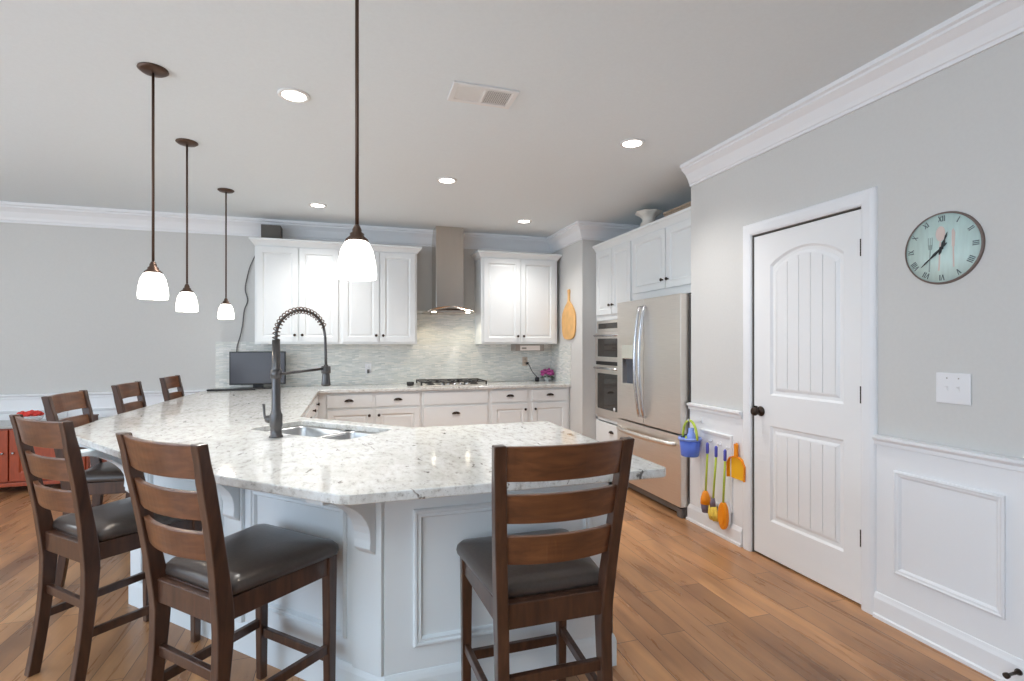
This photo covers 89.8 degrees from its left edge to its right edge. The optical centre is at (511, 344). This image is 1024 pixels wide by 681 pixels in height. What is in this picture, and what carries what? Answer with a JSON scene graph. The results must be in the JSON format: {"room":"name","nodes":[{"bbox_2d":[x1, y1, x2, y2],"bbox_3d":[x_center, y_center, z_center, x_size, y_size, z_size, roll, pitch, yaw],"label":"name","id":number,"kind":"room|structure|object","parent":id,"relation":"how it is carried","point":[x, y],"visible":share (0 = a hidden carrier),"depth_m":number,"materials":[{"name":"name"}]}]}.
{"room":"kitchen","nodes":[
{"label":"kitchen","id":0,"kind":"room"},
{"bbox_2d":[0,222,548,393],"bbox_3d":[-2.983,-0.010,5.761,7.355,2.760,0.100,0,0,-17],"label":"wall","id":1,"kind":"structure","parent":0,"point":[73,318],"depth_m":5.34,"materials":[{"name":"paint"}]},
{"bbox_2d":[0,409,67,417],"bbox_3d":[-4.923,0.900,5.087,0.850,0.500,0.014,0,0,-17],"label":"trim","id":2,"kind":"structure","parent":1,"relation":"attached to","point":[42,410],"depth_m":5.09,"materials":[{"name":"white paint"}]},
{"bbox_2d":[0,395,185,419],"bbox_3d":[-4.892,0.950,5.107,3.320,0.840,0.006,0,0,-17],"label":"wainscot","id":3,"kind":"structure","parent":1,"relation":"attached to","point":[11,404],"depth_m":5.24,"materials":[{"name":"white paint"}]},
{"bbox_2d":[0,390,204,399],"bbox_3d":[-4.882,0.518,5.092,3.330,0.052,0.030,0,0,-17],"label":"chair rail","id":4,"kind":"object","parent":1,"relation":"attached to","point":[186,392],"visible":0.47,"depth_m":5.27,"materials":[{"name":"white paint"}]},
{"bbox_2d":[92,407,115,410],"bbox_3d":[-3.968,0.900,5.386,0.850,0.500,0.014,0,0,-17],"label":"trim","id":5,"kind":"structure","parent":1,"relation":"attached to","point":[98,408],"depth_m":5.30,"materials":[{"name":"white paint"}]},
{"bbox_2d":[249,237,339,343],"bbox_3d":[-2.382,-0.567,5.697,0.912,1.124,0.378,0,0,-17],"label":"upper cabinet","id":6,"kind":"object","parent":1,"relation":"attached to","point":[289,273],"visible":0.97,"depth_m":5.55,"materials":[{"name":"white wood"}]},
{"bbox_2d":[236,256,254,351],"bbox_3d":[-2.936,-0.310,5.705,0.230,1.524,0.026,0,0,-23],"label":"power cord","id":7,"kind":"object","parent":6,"relation":"hanging from","point":[254,256],"visible":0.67,"depth_m":5.70,"materials":[{"name":"grey plastic"}]},
{"bbox_2d":[261,224,282,238],"bbox_3d":[-2.634,-1.175,5.635,0.195,0.239,0.170,0,0,-17],"label":"speaker box","id":8,"kind":"object","parent":6,"relation":"on","point":[267,231],"visible":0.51,"depth_m":5.56,"materials":[{"name":"fabric"}]},
{"bbox_2d":[0,201,639,253],"bbox_3d":[-2.395,-1.298,5.334,8.220,0.185,1.068,0,0,-17],"label":"crown molding","id":9,"kind":"structure","parent":1,"relation":"attached to","point":[10,212],"depth_m":5.75,"materials":[{"name":"white paint"}]},
{"bbox_2d":[340,242,421,343],"bbox_3d":[-1.521,-0.567,5.967,0.892,1.124,0.378,0,0,-17],"label":"upper cabinet","id":10,"kind":"object","parent":1,"relation":"attached to","point":[382,310],"visible":0.88,"depth_m":5.82,"materials":[{"name":"white wood"}]},
{"bbox_2d":[215,310,550,387],"bbox_3d":[-1.366,0.027,6.210,3.941,0.894,0.010,0,0,-17],"label":"backsplash","id":11,"kind":"structure","parent":1,"relation":"attached to","point":[445,348],"depth_m":6.27,"materials":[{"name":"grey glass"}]},
{"bbox_2d":[365,364,370,372],"bbox_3d":[-1.706,0.285,6.095,0.070,0.116,0.007,0,0,-17],"label":"wall outlet","id":12,"kind":"object","parent":11,"relation":"attached to","point":[367,366],"visible":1,"depth_m":6.09,"materials":[{"name":"white plastic"}]},
{"bbox_2d":[522,357,526,365],"bbox_3d":[0.169,0.220,6.683,0.070,0.116,0.007,0,0,-17],"label":"wall outlet","id":13,"kind":"object","parent":11,"relation":"attached to","point":[524,359],"visible":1,"depth_m":6.68,"materials":[{"name":"beige plastic"}]},
{"bbox_2d":[422,226,475,314],"bbox_3d":[-0.759,-0.877,6.142,0.570,1.024,0.478,0,0,-17],"label":"range hood","id":14,"kind":"object","parent":1,"relation":"attached to","point":[447,242],"visible":0.98,"depth_m":6.06,"materials":[{"name":"metal"}]},
{"bbox_2d":[471,250,561,343],"bbox_3d":[0.057,-0.567,6.462,1.085,1.124,0.378,0,0,-17],"label":"upper cabinet","id":15,"kind":"object","parent":1,"relation":"attached to","point":[516,292],"visible":1,"depth_m":6.31,"materials":[{"name":"white wood"}]},
{"bbox_2d":[511,344,543,350],"bbox_3d":[0.197,0.039,6.493,0.380,0.084,0.207,0,0,-17],"label":"radio","id":16,"kind":"object","parent":15,"relation":"attached to","point":[514,347],"visible":1,"depth_m":6.40,"materials":[{"name":"beige"}]},
{"bbox_2d":[0,0,981,236],"bbox_3d":[-1.125,-1.415,1.450,8.320,0.050,9.440,0,0,-17],"label":"ceiling","id":17,"kind":"structure","parent":0,"point":[683,78],"depth_m":2.82,"materials":[{"name":"paint"}]},
{"bbox_2d":[137,62,168,299],"bbox_3d":[-1.811,-0.810,2.592,0.136,1.160,0.136,0,0,-17],"label":"pendant lamp","id":18,"kind":"object","parent":17,"relation":"hanging from","point":[152,285],"visible":1,"depth_m":2.58,"materials":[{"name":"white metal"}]},
{"bbox_2d":[175,138,197,311],"bbox_3d":[-2.231,-0.808,3.524,0.136,1.163,0.136,0,0,-17],"label":"pendant lamp","id":19,"kind":"object","parent":17,"relation":"hanging from","point":[186,301],"visible":1,"depth_m":3.51,"materials":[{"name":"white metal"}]},
{"bbox_2d":[217,188,233,318],"bbox_3d":[-2.573,-0.810,4.620,0.136,1.160,0.136,0,0,-17],"label":"pendant lamp","id":20,"kind":"object","parent":17,"relation":"hanging from","point":[225,311],"visible":1,"depth_m":4.61,"materials":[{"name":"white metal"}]},
{"bbox_2d":[277,88,310,102],"bbox_3d":[-1.214,-1.385,2.861,0.172,0.008,0.172,0,0,-17],"label":"recessed light","id":21,"kind":"object","parent":17,"relation":"in","point":[294,95],"visible":1,"depth_m":2.85,"materials":[{"name":"white"}]},
{"bbox_2d":[309,203,326,207],"bbox_3d":[-1.933,-1.385,5.116,0.172,0.008,0.172,0,0,-17],"label":"recessed light","id":22,"kind":"object","parent":17,"relation":"in","point":[316,205],"visible":1,"depth_m":5.11,"materials":[{"name":"white"}]},
{"bbox_2d":[337,0,376,280],"bbox_3d":[-0.543,-0.810,1.800,0.136,1.160,0.136,0,0,-17],"label":"pendant lamp","id":23,"kind":"object","parent":17,"relation":"hanging from","point":[356,261],"visible":1,"depth_m":1.78,"materials":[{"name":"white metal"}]},
{"bbox_2d":[437,177,456,183],"bbox_3d":[-0.549,-1.385,4.339,0.172,0.008,0.172,0,0,-17],"label":"recessed light","id":24,"kind":"object","parent":17,"relation":"in","point":[445,180],"visible":1,"depth_m":4.33,"materials":[{"name":"white"}]},
{"bbox_2d":[447,81,519,108],"bbox_3d":[-0.162,-1.384,2.857,0.364,0.012,0.210,0,0,-17],"label":"ceiling vent","id":25,"kind":"object","parent":17,"relation":"in","point":[462,92],"visible":1,"depth_m":2.85,"materials":[{"name":"white metal"}]},
{"bbox_2d":[516,219,531,222],"bbox_3d":[0.135,-1.385,5.780,0.172,0.008,0.172,0,0,-17],"label":"recessed light","id":26,"kind":"object","parent":17,"relation":"in","point":[520,220],"visible":1,"depth_m":5.78,"materials":[{"name":"white"}]},
{"bbox_2d":[620,138,644,147],"bbox_3d":[0.829,-1.385,3.540,0.172,0.008,0.172,0,0,-17],"label":"recessed light","id":27,"kind":"object","parent":17,"relation":"in","point":[632,142],"visible":1,"depth_m":3.53,"materials":[{"name":"white"}]},
{"bbox_2d":[0,484,994,680],"bbox_3d":[-1.125,1.395,1.450,8.320,0.050,9.440,0,0,-17],"label":"floor","id":28,"kind":"structure","parent":0,"point":[690,603],"depth_m":2.51,"materials":[{"name":"brown wood"}]},
{"bbox_2d":[0,417,106,487],"bbox_3d":[-4.679,1.058,4.896,1.260,0.625,0.476,0,0,-17],"label":"sideboard","id":29,"kind":"object","parent":28,"relation":"on","point":[11,470],"visible":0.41,"depth_m":4.71,"materials":[{"name":"red wood"}]},
{"bbox_2d":[17,410,43,416],"bbox_3d":[-4.572,0.685,4.875,0.211,0.120,0.210,0,0,-17],"label":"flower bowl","id":30,"kind":"object","parent":29,"relation":"on","point":[31,412],"visible":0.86,"depth_m":4.84,"materials":[{"name":"red glass"}]},
{"bbox_2d":[41,390,127,586],"bbox_3d":[-2.415,0.829,3.120,0.567,1.082,0.464,0,0,-17],"label":"counter stool","id":31,"kind":"object","parent":28,"relation":"on","point":[102,478],"visible":0.3,"depth_m":2.96,"materials":[{"name":"brown wood"}]},
{"bbox_2d":[9,414,201,680],"bbox_3d":[-1.750,0.829,2.238,0.464,1.082,0.567,0,0,27],"label":"counter stool","id":32,"kind":"object","parent":28,"relation":"on","point":[87,535],"visible":0.73,"depth_m":2.08,"materials":[{"name":"brown wood"}]},
{"bbox_2d":[111,381,146,497],"bbox_3d":[-2.639,0.829,3.899,0.567,1.082,0.464,0,0,-17],"label":"counter stool","id":33,"kind":"object","parent":28,"relation":"on","point":[125,390],"visible":0.22,"depth_m":3.85,"materials":[{"name":"brown wood"}]},
{"bbox_2d":[159,375,184,401],"bbox_3d":[-2.851,0.829,4.702,0.567,1.082,0.464,0,0,-17],"label":"counter stool","id":34,"kind":"object","parent":28,"relation":"on","point":[168,382],"visible":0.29,"depth_m":4.67,"materials":[{"name":"brown wood"}]},
{"bbox_2d":[115,432,338,680],"bbox_3d":[-0.976,0.829,1.800,0.464,1.082,0.567,0,0,28],"label":"counter stool","id":35,"kind":"object","parent":28,"relation":"on","point":[213,578],"visible":1,"depth_m":1.68,"materials":[{"name":"brown wood"}]},
{"bbox_2d":[79,396,616,680],"bbox_3d":[-1.668,0.940,3.504,2.080,0.860,4.835,0,0,-44],"label":"base cabinet","id":36,"kind":"object","parent":28,"relation":"on","point":[398,612],"visible":0.36,"depth_m":2.00,"materials":[{"name":"white paint"}]},
{"bbox_2d":[74,380,665,504],"bbox_3d":[-0.719,0.492,3.981,4.051,0.034,4.628,0,0,-17],"label":"countertop","id":37,"kind":"structure","parent":36,"relation":"on","point":[394,463],"depth_m":2.40,"materials":[{"name":"white stone"}]},
{"bbox_2d":[207,388,255,390],"bbox_3d":[-2.894,0.466,5.304,0.450,0.018,0.055,0,0,-17],"label":"bar","id":38,"kind":"object","parent":37,"relation":"on","point":[235,389],"visible":1,"depth_m":5.28,"materials":[{"name":"black plastic"}]},
{"bbox_2d":[229,351,285,388],"bbox_3d":[-2.738,0.275,5.540,0.550,0.400,0.160,0,0,-17],"label":"television","id":39,"kind":"object","parent":37,"relation":"on","point":[254,368],"visible":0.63,"depth_m":5.50,"materials":[{"name":"black plastic"}]},
{"bbox_2d":[262,307,330,437],"bbox_3d":[-1.169,0.136,2.795,0.138,0.679,0.387,0,0,28],"label":"kitchen faucet","id":40,"kind":"object","parent":37,"relation":"on","point":[275,419],"visible":1,"depth_m":2.63,"materials":[{"name":"brown metal"}]},
{"bbox_2d":[267,426,375,439],"bbox_3d":[-1.076,0.610,2.886,0.768,0.200,0.398,0,0,28],"label":"sink","id":41,"kind":"object","parent":37,"relation":"in","point":[320,432],"visible":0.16,"depth_m":3.11,"materials":[{"name":"silver metal"}]},
{"bbox_2d":[415,378,487,386],"bbox_3d":[-0.722,0.447,6.062,0.770,0.056,0.490,0,0,-17],"label":"gas cooktop","id":42,"kind":"object","parent":37,"relation":"in","point":[428,382],"visible":1,"depth_m":5.93,"materials":[{"name":"metal"}]},
{"bbox_2d":[415,382,487,386],"bbox_3d":[-0.722,0.468,6.062,0.770,0.014,0.490,0,0,-17],"label":"tray","id":43,"kind":"object","parent":42,"relation":"on","point":[439,384],"depth_m":5.89,"materials":[{"name":"metal"}]},
{"bbox_2d":[540,368,554,378],"bbox_3d":[0.456,0.388,6.629,0.205,0.174,0.167,0,0,-17],"label":"flower arrangement","id":44,"kind":"object","parent":37,"relation":"on","point":[548,371],"visible":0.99,"depth_m":6.59,"materials":[{"name":"pink plant"}]},
{"bbox_2d":[317,391,420,427],"bbox_3d":[-1.607,0.940,5.792,1.091,0.860,0.635,0,0,-17],"label":"base cabinet","id":45,"kind":"object","parent":28,"relation":"on","point":[394,408],"visible":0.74,"depth_m":5.54,"materials":[{"name":"white wood"}]},
{"bbox_2d":[421,389,488,426],"bbox_3d":[-0.717,0.940,6.074,0.773,0.860,0.630,0,0,-17],"label":"base cabinet","id":46,"kind":"object","parent":28,"relation":"on","point":[469,406],"visible":0.41,"depth_m":5.79,"materials":[{"name":"white wood"}]},
{"bbox_2d":[489,387,568,428],"bbox_3d":[0.136,0.940,6.338,1.008,0.860,0.635,0,0,-17],"label":"base cabinet","id":47,"kind":"object","parent":28,"relation":"on","point":[550,404],"visible":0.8,"depth_m":6.08,"materials":[{"name":"white wood"}]},
{"bbox_2d":[456,437,634,680],"bbox_3d":[0.087,0.829,1.758,0.464,1.082,0.567,0,0,-17],"label":"counter stool","id":48,"kind":"object","parent":28,"relation":"on","point":[525,579],"visible":1,"depth_m":1.58,"materials":[{"name":"brown wood"}]},
{"bbox_2d":[592,232,632,441],"bbox_3d":[1.387,0.118,5.654,0.710,2.504,0.800,0,0,-17],"label":"tall cabinet","id":49,"kind":"object","parent":28,"relation":"on","point":[614,255],"visible":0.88,"depth_m":5.56,"materials":[{"name":"white wood"}]},
{"bbox_2d":[593,320,621,420],"bbox_3d":[1.262,0.278,5.608,0.496,1.085,0.718,0,0,-17],"label":"double wall oven","id":50,"kind":"object","parent":49,"relation":"in","point":[606,335],"visible":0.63,"depth_m":5.63,"materials":[{"name":"metal"}]},
{"bbox_2d":[616,293,690,517],"bbox_3d":[1.536,0.484,4.611,0.949,1.772,1.004,0,0,-17],"label":"refrigerator","id":51,"kind":"object","parent":28,"relation":"on","point":[654,334],"visible":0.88,"depth_m":4.31,"materials":[{"name":"grey metal"}]},
{"bbox_2d":[551,240,603,439],"bbox_3d":[1.087,-0.010,6.484,0.885,2.760,0.956,0,0,-17],"label":"wall","id":52,"kind":"structure","parent":0,"point":[576,268],"depth_m":5.95,"materials":[{"name":"paint"}]},
{"bbox_2d":[551,344,570,383],"bbox_3d":[0.615,0.234,6.496,0.010,0.480,0.629,0,0,-17],"label":"backsplash","id":53,"kind":"structure","parent":52,"relation":"attached to","point":[560,353],"depth_m":6.46,"materials":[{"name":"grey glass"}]},
{"bbox_2d":[562,289,575,339],"bbox_3d":[0.690,-0.365,6.237,0.018,0.610,0.400,0,0,-17],"label":"cutting board","id":54,"kind":"object","parent":52,"relation":"attached to","point":[569,314],"visible":1,"depth_m":6.22,"materials":[{"name":"brown wood"}]},
{"bbox_2d":[691,33,1023,458],"bbox_3d":[2.780,-0.010,1.086,0.885,2.760,6.410,0,0,-17],"label":"wall","id":55,"kind":"structure","parent":0,"point":[952,139],"depth_m":2.41,"materials":[{"name":"paint"}]},
{"bbox_2d":[628,206,690,300],"bbox_3d":[1.681,-0.783,4.716,0.710,0.701,1.162,0,0,-17],"label":"upper cabinet","id":56,"kind":"object","parent":55,"relation":"attached to","point":[661,248],"visible":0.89,"depth_m":4.65,"materials":[{"name":"white wood"}]},
{"bbox_2d":[635,209,662,226],"bbox_3d":[1.377,-1.198,5.176,0.261,0.272,0.276,0,0,5],"label":"pitcher","id":57,"kind":"object","parent":56,"relation":"on","point":[647,216],"visible":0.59,"depth_m":5.11,"materials":[{"name":"beige ceramic"}]},
{"bbox_2d":[663,201,690,216],"bbox_3d":[1.584,-1.136,4.542,0.278,0.148,0.518,0,0,-17],"label":"wicker tray","id":58,"kind":"object","parent":56,"relation":"on","point":[688,204],"visible":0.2,"depth_m":4.51,"materials":[{"name":"brown wicker"}]},
{"bbox_2d":[686,504,742,546],"bbox_3d":[1.551,1.307,3.780,0.208,0.126,0.590,0,0,-17],"label":"baseboard","id":59,"kind":"structure","parent":55,"relation":"attached to","point":[734,534],"depth_m":3.72,"materials":[{"name":"white paint"}]},
{"bbox_2d":[687,402,742,418],"bbox_3d":[1.462,0.478,3.741,0.030,0.052,0.568,0,0,-17],"label":"chair rail","id":60,"kind":"object","parent":55,"relation":"attached to","point":[700,407],"visible":1,"depth_m":3.70,"materials":[{"name":"white paint"}]},
{"bbox_2d":[699,428,732,512],"bbox_3d":[1.475,0.902,3.727,0.014,0.535,0.346,0,0,-17],"label":"trim","id":61,"kind":"structure","parent":55,"relation":"attached to","point":[701,431],"depth_m":3.77,"materials":[{"name":"white paint"}]},
{"bbox_2d":[690,409,742,527],"bbox_3d":[1.574,0.932,3.776,0.206,0.875,0.568,0,0,-17],"label":"wainscot","id":62,"kind":"structure","parent":55,"relation":"attached to","point":[728,425],"depth_m":3.70,"materials":[{"name":"white paint"}]},
{"bbox_3d":[1.453,0.705,3.762,0.034,0.028,0.014,0,0,-17],"label":"wall hook","id":63,"kind":"object","parent":62,"relation":"attached to","visible":0},
{"bbox_2d":[700,442,710,512],"bbox_3d":[1.423,0.975,3.776,0.072,0.519,0.071,0,0,-17],"label":"broom","id":64,"kind":"object","parent":63,"relation":"hanging from","point":[705,500],"visible":0.94,"depth_m":3.75,"materials":[{"name":"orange plastic"}]},
{"bbox_3d":[1.509,0.720,3.586,0.034,0.028,0.014,0,0,-17],"label":"wall hook","id":65,"kind":"object","parent":62,"relation":"attached to","visible":0},
{"bbox_2d":[718,449,730,529],"bbox_3d":[1.483,1.016,3.599,0.046,0.573,0.097,0,0,-17],"label":"brush","id":66,"kind":"object","parent":65,"relation":"hanging from","point":[724,513],"visible":1,"depth_m":3.58,"materials":[{"name":"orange plastic"}]},
{"bbox_3d":[1.374,0.571,3.863,0.125,0.037,0.020,0,0,-17],"label":"wall hook","id":67,"kind":"object","parent":62,"relation":"attached to","visible":0},
{"bbox_2d":[678,419,701,457],"bbox_3d":[1.334,0.698,3.850,0.174,0.274,0.174,0,0,8],"label":"bucket","id":68,"kind":"object","parent":67,"relation":"hanging from","point":[690,448],"visible":0.92,"depth_m":3.79,"materials":[{"name":"blue plastic"}]},
{"bbox_2d":[687,428,695,438],"bbox_3d":[1.343,0.727,3.840,0.064,0.206,0.083,0,0,9],"label":"spray bottle","id":69,"kind":"object","parent":68,"relation":"in","point":[691,435],"visible":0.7,"depth_m":3.83,"materials":[{"name":"blue plastic"}]},
{"bbox_3d":[1.533,0.670,3.509,0.034,0.027,0.014,0,0,-17],"label":"wall hook","id":70,"kind":"object","parent":62,"relation":"attached to","visible":0},
{"bbox_2d":[726,443,745,481],"bbox_3d":[1.532,0.796,3.509,0.022,0.248,0.170,0,0,-17],"label":"dustpan","id":71,"kind":"object","parent":70,"relation":"hanging from","point":[738,469],"visible":1,"depth_m":3.50,"materials":[{"name":"orange plastic"}]},
{"bbox_3d":[1.481,0.712,3.673,0.034,0.028,0.014,0,0,-17],"label":"wall hook","id":72,"kind":"object","parent":62,"relation":"attached to","visible":0},
{"bbox_2d":[708,446,717,521],"bbox_3d":[1.452,0.992,3.688,0.063,0.539,0.088,0,0,-17],"label":"mop","id":73,"kind":"object","parent":72,"relation":"hanging from","point":[712,509],"visible":1,"depth_m":3.67,"materials":[{"name":"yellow plastic"}]},
{"bbox_2d":[750,209,860,603],"bbox_3d":[1.697,0.325,3.024,0.105,2.066,0.764,0,0,-17],"label":"door","id":74,"kind":"structure","parent":55,"relation":"in","point":[806,411],"depth_m":2.99,"materials":[{"name":"white paint"}]},
{"bbox_2d":[743,186,877,614],"bbox_3d":[1.754,0.285,3.047,0.140,2.170,0.926,0,0,-17],"label":"door frame","id":75,"kind":"structure","parent":55,"relation":"attached to","point":[867,199],"depth_m":2.65,"materials":[{"name":"white paint"}]},
{"bbox_2d":[680,0,1023,186],"bbox_3d":[2.309,-1.310,0.939,0.101,0.159,6.410,0,0,-17],"label":"crown molding","id":76,"kind":"structure","parent":55,"relation":"attached to","point":[986,24],"depth_m":2.54,"materials":[{"name":"white paint"}]},
{"bbox_2d":[905,211,984,284],"bbox_3d":[1.927,-0.432,2.302,0.014,0.324,0.324,0,0,-17],"label":"wall clock","id":77,"kind":"object","parent":55,"relation":"attached to","point":[945,247],"visible":1,"depth_m":2.29,"materials":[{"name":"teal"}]},
{"bbox_2d":[928,238,932,271],"bbox_3d":[1.912,-0.409,2.348,0.001,0.155,0.020,0,0,-17],"label":"picture","id":78,"kind":"object","parent":77,"relation":"attached to","point":[930,240],"depth_m":2.35,"materials":[{"name":"grey"}]},
{"bbox_2d":[936,226,944,270],"bbox_3d":[1.925,-0.431,2.307,0.001,0.199,0.040,0,0,-17],"label":"picture","id":79,"kind":"object","parent":77,"relation":"on","point":[940,230],"depth_m":2.31,"materials":[{"name":"pink"}]},
{"bbox_2d":[952,229,954,266],"bbox_3d":[1.940,-0.427,2.257,0.001,0.170,0.014,0,0,-17],"label":"picture","id":80,"kind":"object","parent":77,"relation":"attached to","point":[953,230],"depth_m":2.26,"materials":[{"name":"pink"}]},
{"bbox_2d":[871,434,1023,471],"bbox_3d":[2.545,0.478,0.287,0.030,0.052,4.825,0,0,-17],"label":"chair rail","id":81,"kind":"object","parent":55,"relation":"attached to","point":[1005,462],"visible":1,"depth_m":2.24,"materials":[{"name":"white paint"}]},
{"bbox_2d":[873,591,1023,680],"bbox_3d":[2.549,1.307,0.288,0.022,0.126,4.825,0,0,-17],"label":"baseboard","id":82,"kind":"structure","parent":55,"relation":"attached to","point":[991,661],"depth_m":2.26,"materials":[{"name":"white paint"}]},
{"bbox_2d":[893,470,1005,619],"bbox_3d":[1.926,0.863,2.288,0.014,0.500,0.445,0,0,-17],"label":"trim","id":83,"kind":"structure","parent":55,"relation":"attached to","point":[999,611],"depth_m":2.21,"materials":[{"name":"white paint"}]},
{"bbox_2d":[876,444,1023,659],"bbox_3d":[2.562,0.932,0.292,0.006,0.875,4.825,0,0,-17],"label":"wainscot","id":84,"kind":"structure","parent":55,"relation":"attached to","point":[948,537],"depth_m":2.25,"materials":[{"name":"white paint"}]},
{"bbox_2d":[936,372,970,405],"bbox_3d":[1.938,0.194,2.260,0.018,0.136,0.138,0,0,-17],"label":"light switch","id":85,"kind":"object","parent":55,"relation":"attached to","point":[951,388],"visible":1,"depth_m":2.26,"materials":[{"name":"white plastic"}]},
{"bbox_2d":[1002,668,1022,678],"bbox_3d":[1.961,1.292,2.014,0.080,0.025,0.026,0,0,-17],"label":"door stop","id":86,"kind":"object","parent":55,"relation":"attached to","point":[1016,671],"visible":1,"depth_m":2.01,"materials":[{"name":"brown metal"}]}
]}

